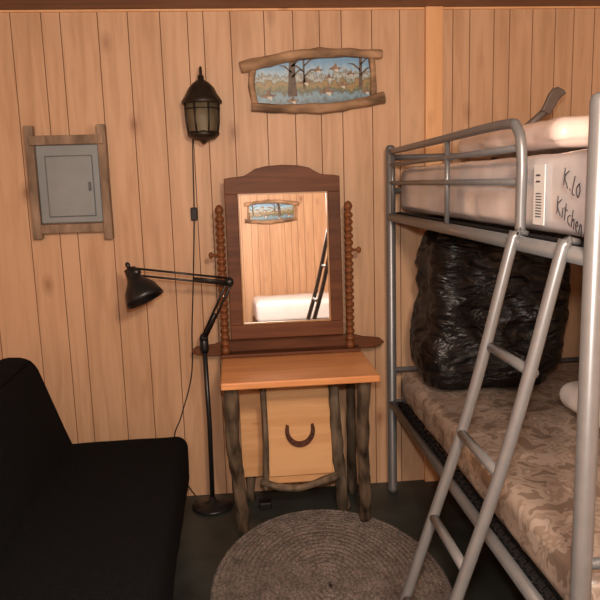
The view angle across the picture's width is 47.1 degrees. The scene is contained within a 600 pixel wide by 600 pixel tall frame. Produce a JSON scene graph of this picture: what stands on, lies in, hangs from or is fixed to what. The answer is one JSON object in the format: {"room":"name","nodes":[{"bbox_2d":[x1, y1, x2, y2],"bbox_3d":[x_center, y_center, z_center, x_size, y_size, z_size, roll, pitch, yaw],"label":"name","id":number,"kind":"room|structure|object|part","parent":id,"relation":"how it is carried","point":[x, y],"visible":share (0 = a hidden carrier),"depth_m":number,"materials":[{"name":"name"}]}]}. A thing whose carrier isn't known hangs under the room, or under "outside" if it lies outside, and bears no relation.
{"room":"cabin bedroom","nodes":[
{"label":"cabin bedroom","id":0,"kind":"room"},
{"bbox_2d":[187,130,219,143],"bbox_3d":[-0.427,-0.721,3.051,0.133,0.053,0.133,-7,11,-27],"label":"base","id":1,"kind":"object","parent":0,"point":[203,136],"depth_m":3.01,"materials":[{"name":"brown metal"}]},
{"bbox_2d":[0,8,599,495],"bbox_3d":[-0.065,-0.184,3.314,3.200,2.290,0.080,-3,10,-5],"label":"wall","id":2,"kind":"structure","parent":0,"point":[110,371],"depth_m":3.20,"materials":[{"name":"brown wood"}]},
{"bbox_2d":[23,124,113,239],"bbox_3d":[-1.035,-0.523,3.090,0.350,0.510,0.060,-3,10,-5],"label":"electrical panel","id":3,"kind":"object","parent":2,"relation":"attached to","point":[67,183],"visible":1,"depth_m":3.08,"materials":[{"name":"grey metal"}]},
{"bbox_3d":[-1.029,-0.510,3.085,0.200,0.265,0.008,-3,10,-5],"label":"door","id":4,"kind":"part","parent":3,"relation":"part of","materials":[{"name":"grey metal"}]},
{"bbox_2d":[174,66,221,495],"bbox_3d":[-0.474,-0.023,3.167,0.311,2.028,0.182,-3,10,-5],"label":"wall lantern","id":5,"kind":"object","parent":2,"relation":"attached to","point":[201,102],"visible":0.96,"depth_m":2.99,"materials":[{"name":"brown metal"}]},
{"bbox_3d":[-0.542,0.094,3.256,0.181,1.772,0.029,-3,10,-5],"label":"cord","id":6,"kind":"part","parent":5,"relation":"part of","materials":[{"name":"black plastic"}]},
{"bbox_2d":[190,207,197,220],"bbox_3d":[-0.490,-0.398,3.183,0.030,0.060,0.023,-3,10,-5],"label":"switch","id":7,"kind":"object","parent":5,"relation":"attached to","point":[194,215],"depth_m":3.17,"materials":[{"name":"black plastic"}]},
{"bbox_3d":[-0.429,-0.800,3.038,0.148,0.127,0.148,-3,10,-5],"label":"glass","id":8,"kind":"part","parent":5,"relation":"part of","materials":[{"name":"beige glass"}]},
{"bbox_2d":[0,7,424,12],"bbox_3d":[-0.559,-1.278,3.035,2.263,0.009,0.011,-3,10,-5],"label":"trim","id":9,"kind":"structure","parent":2,"relation":"attached to","point":[371,8],"depth_m":3.05,"materials":[{"name":"brown wood"}]},
{"bbox_2d":[239,47,385,113],"bbox_3d":[0.060,-0.993,3.119,0.660,0.292,0.056,-4,10,-5],"label":"picture","id":10,"kind":"object","parent":2,"relation":"attached to","point":[318,80],"visible":1,"depth_m":3.13,"materials":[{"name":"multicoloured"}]},
{"bbox_2d":[255,57,369,103],"bbox_3d":[0.063,-0.998,3.139,0.560,0.220,0.012,-4,10,-5],"label":"print","id":11,"kind":"object","parent":10,"relation":"attached to","point":[332,79],"depth_m":3.13},
{"bbox_2d":[424,6,442,481],"bbox_3d":[0.642,-0.206,3.324,0.080,2.289,0.027,-3,10,-5],"label":"trim","id":12,"kind":"structure","parent":2,"relation":"attached to","point":[433,15],"depth_m":3.18,"materials":[{"name":"brown wood"}]},
{"bbox_2d":[443,6,599,9],"bbox_3d":[1.073,-1.352,3.181,0.853,0.009,0.011,-3,10,-5],"label":"trim","id":13,"kind":"structure","parent":2,"relation":"attached to","point":[515,7],"depth_m":3.18,"materials":[{"name":"brown wood"}]},
{"bbox_2d":[0,0,599,9],"bbox_3d":[0.158,-0.908,0.474,3.360,0.080,5.460,-3,10,-5],"label":"ceiling","id":14,"kind":"structure","parent":0,"point":[4,4],"depth_m":3.00,"materials":[{"name":"brown wood"}]},
{"bbox_2d":[173,479,559,599],"bbox_3d":[0.227,1.437,0.875,3.360,0.100,5.460,-3,10,-5],"label":"floor","id":15,"kind":"structure","parent":0,"point":[205,540],"depth_m":3.06,"materials":[{"name":"paint"}]},
{"bbox_2d":[0,358,188,599],"bbox_3d":[-0.797,0.784,2.117,0.788,0.828,1.857,-3,10,-5],"label":"futon sofa","id":16,"kind":"object","parent":15,"relation":"on","point":[102,520],"visible":1,"depth_m":2.34,"materials":[{"name":"black fabric"}]},
{"bbox_3d":[-1.042,0.642,2.069,0.305,0.519,1.850,-3,10,-5],"label":"backrest","id":17,"kind":"part","parent":16,"relation":"part of","materials":[{"name":"black fabric"}]},
{"bbox_2d":[0,437,188,599],"bbox_3d":[-0.700,0.870,2.141,0.598,0.246,1.857,-3,10,-5],"label":"seat cushion","id":18,"kind":"object","parent":16,"relation":"on","point":[104,521],"depth_m":2.24,"materials":[{"name":"black fabric"}]},
{"bbox_2d":[124,262,233,515],"bbox_3d":[-0.534,0.414,3.108,0.466,1.208,0.282,-6,11,-26],"label":"floor lamp","id":19,"kind":"object","parent":15,"relation":"on","point":[140,290],"visible":1,"depth_m":3.07,"materials":[{"name":"black metal"}]},
{"bbox_3d":[-0.660,-0.050,2.903,0.163,0.184,0.163,-3,10,-5],"label":"lamp shade","id":20,"kind":"part","parent":19,"relation":"part of","materials":[{"name":"black metal"}]},
{"bbox_2d":[249,499,271,509],"bbox_3d":[-0.217,0.973,3.265,0.167,0.035,0.050,-3,10,-5],"label":"power adapter","id":21,"kind":"object","parent":15,"relation":"on","point":[264,504],"visible":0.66,"depth_m":3.25,"materials":[{"name":"black plastic"}]},
{"bbox_2d":[192,165,383,532],"bbox_3d":[-0.033,0.219,3.018,0.905,1.605,0.530,-3,10,-5],"label":"table","id":22,"kind":"object","parent":15,"relation":"on","point":[286,357],"visible":0.98,"depth_m":3.11,"materials":[{"name":"brown wood"}]},
{"bbox_3d":[-0.381,-0.201,3.082,0.056,0.028,0.028,-3,10,-5],"label":"pivot knob","id":23,"kind":"part","parent":22,"relation":"part of","materials":[{"name":"brown wood"}]},
{"bbox_3d":[-0.350,-0.088,3.104,0.042,0.676,0.042,-3,10,-5],"label":"spindle post","id":24,"kind":"part","parent":22,"relation":"part of","materials":[{"name":"brown wood"}]},
{"bbox_3d":[-0.271,0.688,2.950,0.073,0.717,0.177,0,10,8],"label":"leg","id":25,"kind":"part","parent":22,"relation":"part of","materials":[{"name":"grey plant"}]},
{"bbox_3d":[-0.231,0.568,3.249,0.099,0.560,0.015,-3,10,-5],"label":"panel","id":26,"kind":"part","parent":22,"relation":"part of","materials":[{"name":"brown wood"}]},
{"bbox_3d":[-0.247,0.626,3.300,0.050,0.708,0.050,-3,10,-5],"label":"leg","id":27,"kind":"part","parent":22,"relation":"part of","materials":[{"name":"grey plant"}]},
{"bbox_2d":[224,165,343,339],"bbox_3d":[-0.070,-0.217,3.120,0.518,0.778,0.069,-3,10,-5],"label":"mirror","id":28,"kind":"object","parent":22,"relation":"attached to","point":[283,222],"depth_m":3.12,"materials":[{"name":"brown wood"}]},
{"bbox_3d":[-0.001,0.585,3.106,0.290,0.430,0.015,-3,10,-5],"label":"drawer","id":29,"kind":"part","parent":22,"relation":"part of","materials":[{"name":"brown wood"}]},
{"bbox_3d":[0.001,0.609,3.096,0.134,0.108,0.012,-3,10,-5],"label":"horseshoe pull","id":30,"kind":"part","parent":22,"relation":"part of","materials":[{"name":"metal"}]},
{"bbox_3d":[0.176,0.643,3.143,0.058,0.715,0.148,3,11,27],"label":"leg","id":31,"kind":"part","parent":22,"relation":"part of","materials":[{"name":"brown wood"}]},
{"bbox_3d":[0.226,-0.114,3.156,0.042,0.676,0.042,-3,10,-5],"label":"spindle post","id":32,"kind":"part","parent":22,"relation":"part of","materials":[{"name":"brown wood"}]},
{"bbox_3d":[0.249,0.604,3.345,0.050,0.708,0.050,-3,10,-5],"label":"leg","id":33,"kind":"part","parent":22,"relation":"part of","materials":[{"name":"grey plant"}]},
{"bbox_3d":[0.251,-0.230,3.139,0.056,0.028,0.028,-3,10,-5],"label":"pivot knob","id":34,"kind":"part","parent":22,"relation":"part of","materials":[{"name":"brown wood"}]},
{"bbox_3d":[0.277,0.657,2.997,0.072,0.703,0.167,-2,10,0],"label":"leg","id":35,"kind":"part","parent":22,"relation":"part of","materials":[{"name":"grey plant"}]},
{"bbox_2d":[210,509,452,599],"bbox_3d":[0.115,1.086,2.618,0.934,0.010,1.257,-3,10,-5],"label":"braided rug","id":36,"kind":"object","parent":15,"relation":"on","point":[313,554],"visible":0.94,"depth_m":2.76,"materials":[{"name":"fabric"}]},
{"bbox_2d":[385,92,599,599],"bbox_3d":[0.810,0.260,2.399,1.472,1.677,1.880,-3,10,-5],"label":"bunk bed","id":37,"kind":"object","parent":15,"relation":"on","point":[584,251],"visible":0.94,"depth_m":1.73,"materials":[{"name":"silver metal"}]},
{"bbox_3d":[0.435,0.120,3.272,0.050,1.675,0.050,-3,10,-5],"label":"post","id":38,"kind":"part","parent":37,"relation":"part of","materials":[{"name":"silver metal"}]},
{"bbox_3d":[0.486,-0.425,2.433,0.027,0.309,1.476,-3,10,-5],"label":"guard rail","id":39,"kind":"part","parent":37,"relation":"part of","materials":[{"name":"silver metal"}]},
{"bbox_3d":[1.032,0.629,2.483,1.037,0.038,1.867,-3,10,-5],"label":"frame","id":40,"kind":"part","parent":37,"relation":"part of","materials":[{"name":"silver metal"}]},
{"bbox_3d":[1.005,-0.256,2.332,1.037,0.038,1.867,-3,10,-5],"label":"frame","id":41,"kind":"part","parent":37,"relation":"part of","materials":[{"name":"silver metal"}]},
{"bbox_2d":[401,149,587,236],"bbox_3d":[0.999,-0.383,2.310,0.958,0.201,1.757,-3,10,-5],"label":"mattress","id":42,"kind":"object","parent":37,"relation":"on","point":[556,183],"visible":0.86,"depth_m":1.89,"materials":[{"name":"fabric"}]},
{"bbox_2d":[458,115,588,157],"bbox_3d":[0.957,-0.540,2.260,0.650,0.102,0.841,-3,10,-5],"label":"pillow","id":43,"kind":"object","parent":42,"relation":"on","point":[564,134],"visible":0.54,"depth_m":1.96,"materials":[{"name":"fabric"}]},
{"bbox_2d":[491,87,565,159],"bbox_3d":[0.916,-0.715,2.809,0.310,0.274,0.080,6,13,40],"label":"paddle","id":44,"kind":"object","parent":42,"relation":"on","point":[556,93],"visible":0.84,"depth_m":2.71,"materials":[{"name":"brown wood"}]},
{"bbox_2d":[535,174,541,216],"bbox_3d":[0.583,-0.254,1.679,0.004,0.103,0.030,-3,10,-5],"label":"print","id":45,"kind":"object","parent":42,"relation":"attached to","point":[538,177],"depth_m":1.68,"materials":[{"name":"grey paper"}]},
{"bbox_2d":[401,364,599,599],"bbox_3d":[1.028,0.526,2.467,0.952,0.156,1.761,-3,10,-5],"label":"mattress","id":46,"kind":"object","parent":37,"relation":"on","point":[535,503],"visible":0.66,"depth_m":2.26,"materials":[{"name":"beige fabric"}]},
{"bbox_2d":[410,230,570,389],"bbox_3d":[0.820,0.000,3.011,0.648,0.670,0.471,-3,10,-5],"label":"garbage bag","id":47,"kind":"object","parent":46,"relation":"on","point":[456,277],"visible":0.66,"depth_m":2.82,"materials":[{"name":"black plastic"}]},
{"bbox_2d":[559,381,599,428],"bbox_3d":[1.217,0.372,2.423,0.431,0.134,0.511,-3,10,-5],"label":"pillow","id":48,"kind":"object","parent":46,"relation":"on","point":[568,393],"visible":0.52,"depth_m":2.55,"materials":[{"name":"white fabric"}]},
{"bbox_3d":[0.610,0.422,1.475,0.050,1.675,0.050,-3,10,-5],"label":"post","id":49,"kind":"part","parent":37,"relation":"part of","materials":[{"name":"silver metal"}]}
]}

